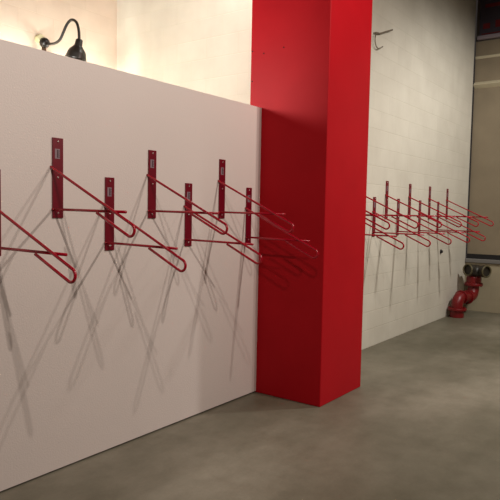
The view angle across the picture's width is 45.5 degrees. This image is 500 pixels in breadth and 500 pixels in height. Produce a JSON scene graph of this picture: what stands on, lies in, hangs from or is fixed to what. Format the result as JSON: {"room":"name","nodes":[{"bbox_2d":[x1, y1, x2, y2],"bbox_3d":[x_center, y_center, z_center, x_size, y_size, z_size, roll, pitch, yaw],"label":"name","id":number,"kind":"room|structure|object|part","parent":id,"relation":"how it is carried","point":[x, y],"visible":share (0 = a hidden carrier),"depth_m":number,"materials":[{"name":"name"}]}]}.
{"room":"bicycle storage room","nodes":[
{"label":"bicycle storage room","id":0,"kind":"room"},
{"bbox_2d":[0,0,116,69],"bbox_3d":[-3.724,-1.539,4.088,0.200,5.400,7.100,4,5,36],"label":"wall","id":1,"kind":"structure","parent":0,"point":[20,20],"depth_m":6.28,"materials":[{"name":"beige paint"}]},
{"bbox_2d":[34,18,86,61],"bbox_3d":[-1.861,-2.026,5.848,0.675,0.422,0.208,4,5,36],"label":"wall lamp","id":2,"kind":"object","parent":1,"relation":"attached to","point":[76,51],"visible":0.98,"depth_m":5.68,"materials":[{"name":"black metal"}]},
{"bbox_3d":[-1.671,-1.912,5.714,0.199,0.218,0.208,4,5,36],"label":"lamp shade","id":3,"kind":"part","parent":2,"relation":"part of","materials":[{"name":"black metal"}]},
{"bbox_2d":[117,0,251,104],"bbox_3d":[-0.615,-1.622,6.320,2.570,5.400,0.180,4,5,36],"label":"wall","id":4,"kind":"structure","parent":0,"point":[204,46],"depth_m":6.18,"materials":[{"name":"beige paint"}]},
{"bbox_2d":[0,0,475,490],"bbox_3d":[-0.182,-1.501,4.574,0.200,5.400,12.070,4,5,36],"label":"wall","id":5,"kind":"structure","parent":0,"point":[138,345],"depth_m":3.97,"materials":[{"name":"white paint"}]},
{"bbox_2d":[0,169,76,283],"bbox_3d":[-1.020,-0.128,2.819,0.675,0.524,0.083,4,4,34],"label":"bicycle rack","id":6,"kind":"object","parent":5,"relation":"attached to","point":[48,251],"visible":1,"depth_m":2.75,"materials":[{"name":"red metal"}]},
{"bbox_3d":[-1.290,-0.188,3.006,0.008,0.440,0.069,4,4,34],"label":"mounting plate","id":7,"kind":"part","parent":6,"relation":"part of","materials":[{"name":"red metal"}]},
{"bbox_3d":[-1.066,0.003,2.832,0.584,0.021,0.026,4,4,34],"label":"support arm","id":8,"kind":"part","parent":6,"relation":"part of"},
{"bbox_2d":[50,137,135,237],"bbox_3d":[-0.802,-0.337,3.096,0.675,0.524,0.083,4,5,36],"label":"bicycle rack","id":9,"kind":"object","parent":5,"relation":"attached to","point":[57,143],"visible":1,"depth_m":3.27,"materials":[{"name":"red metal"}]},
{"bbox_3d":[-1.063,-0.397,3.293,0.008,0.440,0.069,4,5,36],"label":"mounting plate","id":10,"kind":"part","parent":9,"relation":"part of","materials":[{"name":"red metal"}]},
{"bbox_3d":[-0.848,-0.206,3.111,0.584,0.021,0.026,4,5,36],"label":"support arm","id":11,"kind":"part","parent":9,"relation":"part of"},
{"bbox_2d":[104,177,186,271],"bbox_3d":[-0.588,-0.158,3.405,0.675,0.524,0.083,4,5,36],"label":"bicycle rack","id":12,"kind":"object","parent":5,"relation":"attached to","point":[109,242],"visible":0.93,"depth_m":3.57,"materials":[{"name":"red metal"}]},
{"bbox_3d":[-0.849,-0.218,3.602,0.008,0.440,0.069,4,5,36],"label":"mounting plate","id":13,"kind":"part","parent":12,"relation":"part of","materials":[{"name":"red metal"}]},
{"bbox_3d":[-0.634,-0.026,3.419,0.584,0.021,0.026,4,5,36],"label":"support arm","id":14,"kind":"part","parent":12,"relation":"part of"},
{"bbox_2d":[146,150,227,234],"bbox_3d":[-0.375,-0.366,3.676,0.675,0.524,0.083,4,5,36],"label":"bicycle rack","id":15,"kind":"object","parent":5,"relation":"attached to","point":[152,154],"visible":1,"depth_m":3.83,"materials":[{"name":"red metal"}]},
{"bbox_3d":[-0.637,-0.426,3.874,0.008,0.440,0.069,4,5,36],"label":"mounting plate","id":16,"kind":"part","parent":15,"relation":"part of","materials":[{"name":"red metal"}]},
{"bbox_3d":[-0.421,-0.235,3.691,0.584,0.021,0.026,4,5,36],"label":"support arm","id":17,"kind":"part","parent":15,"relation":"part of"},
{"bbox_2d":[183,183,261,264],"bbox_3d":[-0.170,-0.186,3.973,0.675,0.524,0.083,4,5,36],"label":"bicycle rack","id":18,"kind":"object","parent":5,"relation":"attached to","point":[188,239],"visible":0.98,"depth_m":4.12,"materials":[{"name":"red metal"}]},
{"bbox_3d":[-0.432,-0.246,4.171,0.008,0.440,0.069,4,5,36],"label":"mounting plate","id":19,"kind":"part","parent":18,"relation":"part of","materials":[{"name":"red metal"}]},
{"bbox_3d":[-0.216,-0.055,3.988,0.584,0.021,0.026,4,5,36],"label":"support arm","id":20,"kind":"part","parent":18,"relation":"part of"},
{"bbox_2d":[218,159,293,232],"bbox_3d":[0.051,-0.396,4.257,0.675,0.524,0.083,4,5,36],"label":"bicycle rack","id":21,"kind":"object","parent":5,"relation":"attached to","point":[222,163],"visible":0.96,"depth_m":4.40,"materials":[{"name":"red metal"}]},
{"bbox_3d":[-0.210,-0.456,4.455,0.008,0.440,0.069,4,5,36],"label":"mounting plate","id":22,"kind":"part","parent":21,"relation":"part of","materials":[{"name":"red metal"}]},
{"bbox_3d":[0.006,-0.264,4.271,0.584,0.021,0.026,4,5,36],"label":"support arm","id":23,"kind":"part","parent":21,"relation":"part of"},
{"bbox_2d":[245,188,318,258],"bbox_3d":[0.250,-0.215,4.545,0.675,0.524,0.083,4,5,36],"label":"bicycle rack","id":24,"kind":"object","parent":5,"relation":"attached to","point":[248,207],"visible":0.91,"depth_m":4.67,"materials":[{"name":"red metal"}]},
{"bbox_3d":[-0.011,-0.275,4.742,0.008,0.440,0.069,4,5,36],"label":"mounting plate","id":25,"kind":"part","parent":24,"relation":"part of","materials":[{"name":"red metal"}]},
{"bbox_3d":[0.204,-0.083,4.559,0.584,0.021,0.026,4,5,36],"label":"support arm","id":26,"kind":"part","parent":24,"relation":"part of"},
{"bbox_2d":[366,210,389,229],"bbox_3d":[1.012,-0.461,5.564,0.675,0.524,0.083,4,5,36],"label":"bicycle rack","id":27,"kind":"object","parent":5,"relation":"attached to","point":[376,216],"visible":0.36,"depth_m":5.42,"materials":[{"name":"red metal"}]},
{"bbox_2d":[373,29,392,48],"bbox_3d":[1.452,-2.321,6.528,0.044,0.294,0.429,4,5,38],"label":"wire","id":28,"kind":"object","parent":5,"relation":"attached to","point":[375,33],"visible":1,"depth_m":6.42,"materials":[{"name":"grey metal"}]},
{"bbox_2d":[365,223,403,249],"bbox_3d":[1.216,-0.281,5.859,0.675,0.524,0.083,4,5,36],"label":"bicycle rack","id":29,"kind":"object","parent":5,"relation":"attached to","point":[385,235],"visible":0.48,"depth_m":5.75,"materials":[{"name":"red metal"}]},
{"bbox_3d":[1.170,-0.149,5.873,0.584,0.021,0.026,4,5,36],"label":"support arm","id":30,"kind":"part","parent":29,"relation":"part of"},
{"bbox_2d":[366,196,418,228],"bbox_3d":[1.427,-0.489,6.128,0.675,0.524,0.083,4,5,36],"label":"bicycle rack","id":31,"kind":"object","parent":5,"relation":"attached to","point":[400,214],"visible":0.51,"depth_m":6.03,"materials":[{"name":"red metal"}]},
{"bbox_3d":[1.381,-0.358,6.143,0.584,0.021,0.026,4,5,36],"label":"support arm","id":32,"kind":"part","parent":31,"relation":"part of"},
{"bbox_2d":[372,197,430,246],"bbox_3d":[1.645,-0.310,6.442,0.675,0.524,0.083,4,5,36],"label":"bicycle rack","id":33,"kind":"object","parent":5,"relation":"attached to","point":[374,198],"visible":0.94,"depth_m":6.47,"materials":[{"name":"red metal"}]},
{"bbox_3d":[1.383,-0.370,6.640,0.008,0.440,0.069,4,5,36],"label":"mounting plate","id":34,"kind":"part","parent":33,"relation":"part of","materials":[{"name":"red metal"}]},
{"bbox_3d":[1.599,-0.178,6.457,0.584,0.021,0.026,4,5,36],"label":"support arm","id":35,"kind":"part","parent":33,"relation":"part of"},
{"bbox_2d":[385,181,441,227],"bbox_3d":[1.844,-0.518,6.695,0.675,0.524,0.083,4,5,36],"label":"bicycle rack","id":36,"kind":"object","parent":5,"relation":"attached to","point":[387,182],"visible":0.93,"depth_m":6.73,"materials":[{"name":"red metal"}]},
{"bbox_3d":[1.582,-0.578,6.893,0.008,0.440,0.069,4,5,36],"label":"mounting plate","id":37,"kind":"part","parent":36,"relation":"part of","materials":[{"name":"red metal"}]},
{"bbox_3d":[1.798,-0.386,6.710,0.584,0.021,0.026,4,5,36],"label":"support arm","id":38,"kind":"part","parent":36,"relation":"part of"},
{"bbox_2d":[396,199,451,244],"bbox_3d":[2.047,-0.337,6.990,0.675,0.524,0.083,4,5,36],"label":"bicycle rack","id":39,"kind":"object","parent":5,"relation":"attached to","point":[398,203],"visible":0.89,"depth_m":6.97,"materials":[{"name":"red metal"}]},
{"bbox_3d":[1.786,-0.397,7.188,0.008,0.440,0.069,4,5,36],"label":"mounting plate","id":40,"kind":"part","parent":39,"relation":"part of","materials":[{"name":"red metal"}]},
{"bbox_3d":[2.001,-0.206,7.005,0.584,0.021,0.026,4,5,36],"label":"support arm","id":41,"kind":"part","parent":39,"relation":"part of"},
{"bbox_2d":[408,184,461,226],"bbox_3d":[2.263,-0.546,7.265,0.675,0.524,0.083,4,5,36],"label":"bicycle rack","id":42,"kind":"object","parent":5,"relation":"attached to","point":[410,185],"visible":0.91,"depth_m":7.29,"materials":[{"name":"red metal"}]},
{"bbox_3d":[2.001,-0.606,7.463,0.008,0.440,0.069,4,5,36],"label":"mounting plate","id":43,"kind":"part","parent":42,"relation":"part of","materials":[{"name":"red metal"}]},
{"bbox_2d":[418,200,469,242],"bbox_3d":[2.473,-0.366,7.569,0.675,0.524,0.083,4,5,36],"label":"bicycle rack","id":44,"kind":"object","parent":5,"relation":"attached to","point":[419,220],"visible":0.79,"depth_m":7.60,"materials":[{"name":"red metal"}]},
{"bbox_3d":[2.212,-0.426,7.767,0.008,0.440,0.069,4,5,36],"label":"mounting plate","id":45,"kind":"part","parent":44,"relation":"part of","materials":[{"name":"red metal"}]},
{"bbox_3d":[2.427,-0.235,7.584,0.584,0.021,0.026,4,5,36],"label":"support arm","id":46,"kind":"part","parent":44,"relation":"part of"},
{"bbox_2d":[428,186,478,226],"bbox_3d":[2.683,-0.575,7.837,0.675,0.524,0.083,4,5,36],"label":"bicycle rack","id":47,"kind":"object","parent":5,"relation":"attached to","point":[429,198],"visible":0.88,"depth_m":7.84,"materials":[{"name":"red metal"}]},
{"bbox_3d":[2.421,-0.635,8.035,0.008,0.440,0.069,4,5,36],"label":"mounting plate","id":48,"kind":"part","parent":47,"relation":"part of","materials":[{"name":"red metal"}]},
{"bbox_2d":[436,202,485,240],"bbox_3d":[2.887,-0.395,8.133,0.675,0.524,0.083,4,5,36],"label":"bicycle rack","id":49,"kind":"object","parent":5,"relation":"attached to","point":[437,224],"visible":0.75,"depth_m":8.14,"materials":[{"name":"red metal"}]},
{"bbox_3d":[2.626,-0.455,8.331,0.008,0.440,0.069,4,5,36],"label":"mounting plate","id":50,"kind":"part","parent":49,"relation":"part of","materials":[{"name":"red metal"}]},
{"bbox_3d":[2.842,-0.263,8.148,0.584,0.021,0.026,4,5,36],"label":"support arm","id":51,"kind":"part","parent":49,"relation":"part of"},
{"bbox_2d":[445,189,493,225],"bbox_3d":[3.113,-0.604,8.422,0.675,0.524,0.083,4,5,36],"label":"bicycle rack","id":52,"kind":"object","parent":5,"relation":"attached to","point":[447,193],"visible":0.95,"depth_m":8.41,"materials":[{"name":"red metal"}]},
{"bbox_3d":[2.852,-0.664,8.620,0.008,0.440,0.069,4,5,36],"label":"mounting plate","id":53,"kind":"part","parent":52,"relation":"part of","materials":[{"name":"red metal"}]},
{"bbox_2d":[476,0,499,41],"bbox_3d":[6.237,-3.678,7.553,6.400,1.190,0.360,4,5,36],"label":"trim","id":54,"kind":"structure","parent":5,"relation":"attached to","point":[478,7],"depth_m":9.29,"materials":[{"name":"grey paint"}]},
{"bbox_2d":[477,0,499,40],"bbox_3d":[3.965,-3.737,8.953,1.020,1.000,0.070,4,5,36],"label":"board","id":55,"kind":"object","parent":54,"relation":"attached to","point":[489,26],"visible":1,"depth_m":9.17,"materials":[{"name":"black"}]},
{"bbox_2d":[0,310,499,499],"bbox_3d":[1.473,1.393,3.707,9.400,0.200,12.800,4,5,36],"label":"floor","id":56,"kind":"structure","parent":0,"point":[422,421],"depth_m":3.86,"materials":[{"name":"concrete"}]},
{"bbox_2d":[250,0,372,406],"bbox_3d":[0.509,-1.511,4.932,0.727,5.400,0.714,4,5,36],"label":"column","id":57,"kind":"structure","parent":56,"relation":"on","point":[311,59],"depth_m":4.71,"materials":[{"name":"red paint"}]},
{"bbox_2d":[447,264,491,317],"bbox_3d":[3.253,0.598,8.980,0.766,0.779,0.385,-1,4,-31],"label":"standpipe","id":58,"kind":"object","parent":56,"relation":"on","point":[474,273],"visible":1,"depth_m":8.96,"materials":[{"name":"red metal"}]},
{"bbox_2d":[463,264,475,275],"bbox_3d":[3.371,0.300,9.072,0.237,0.192,0.253,4,5,36],"label":"outlet","id":59,"kind":"object","parent":58,"relation":"attached to","point":[468,269],"depth_m":9.03,"materials":[{"name":"gold metal"}]},
{"bbox_2d":[478,265,491,277],"bbox_3d":[3.511,0.320,9.011,0.255,0.191,0.241,4,5,36],"label":"outlet","id":60,"kind":"object","parent":58,"relation":"attached to","point":[484,271],"depth_m":8.96,"materials":[{"name":"gold metal"}]},
{"bbox_2d":[463,262,499,313],"bbox_3d":[6.130,0.736,7.809,6.400,0.765,0.430,4,5,36],"label":"wall","id":61,"kind":"structure","parent":0,"point":[488,298],"depth_m":9.30,"materials":[{"name":"paint"}]},
{"bbox_2d":[465,258,499,263],"bbox_3d":[6.130,0.325,7.770,6.400,0.060,0.460,4,5,36],"label":"trim","id":62,"kind":"structure","parent":61,"relation":"on","point":[471,260],"depth_m":9.31,"materials":[{"name":"grey paint"}]},
{"bbox_2d":[467,39,499,259],"bbox_3d":[6.081,-1.387,7.540,6.390,3.385,0.130,4,5,36],"label":"door","id":63,"kind":"structure","parent":61,"relation":"in","point":[484,201],"depth_m":9.28,"materials":[{"name":"glass"},{"name":"grey metal"},{"name":"dark rubber"}]}
]}

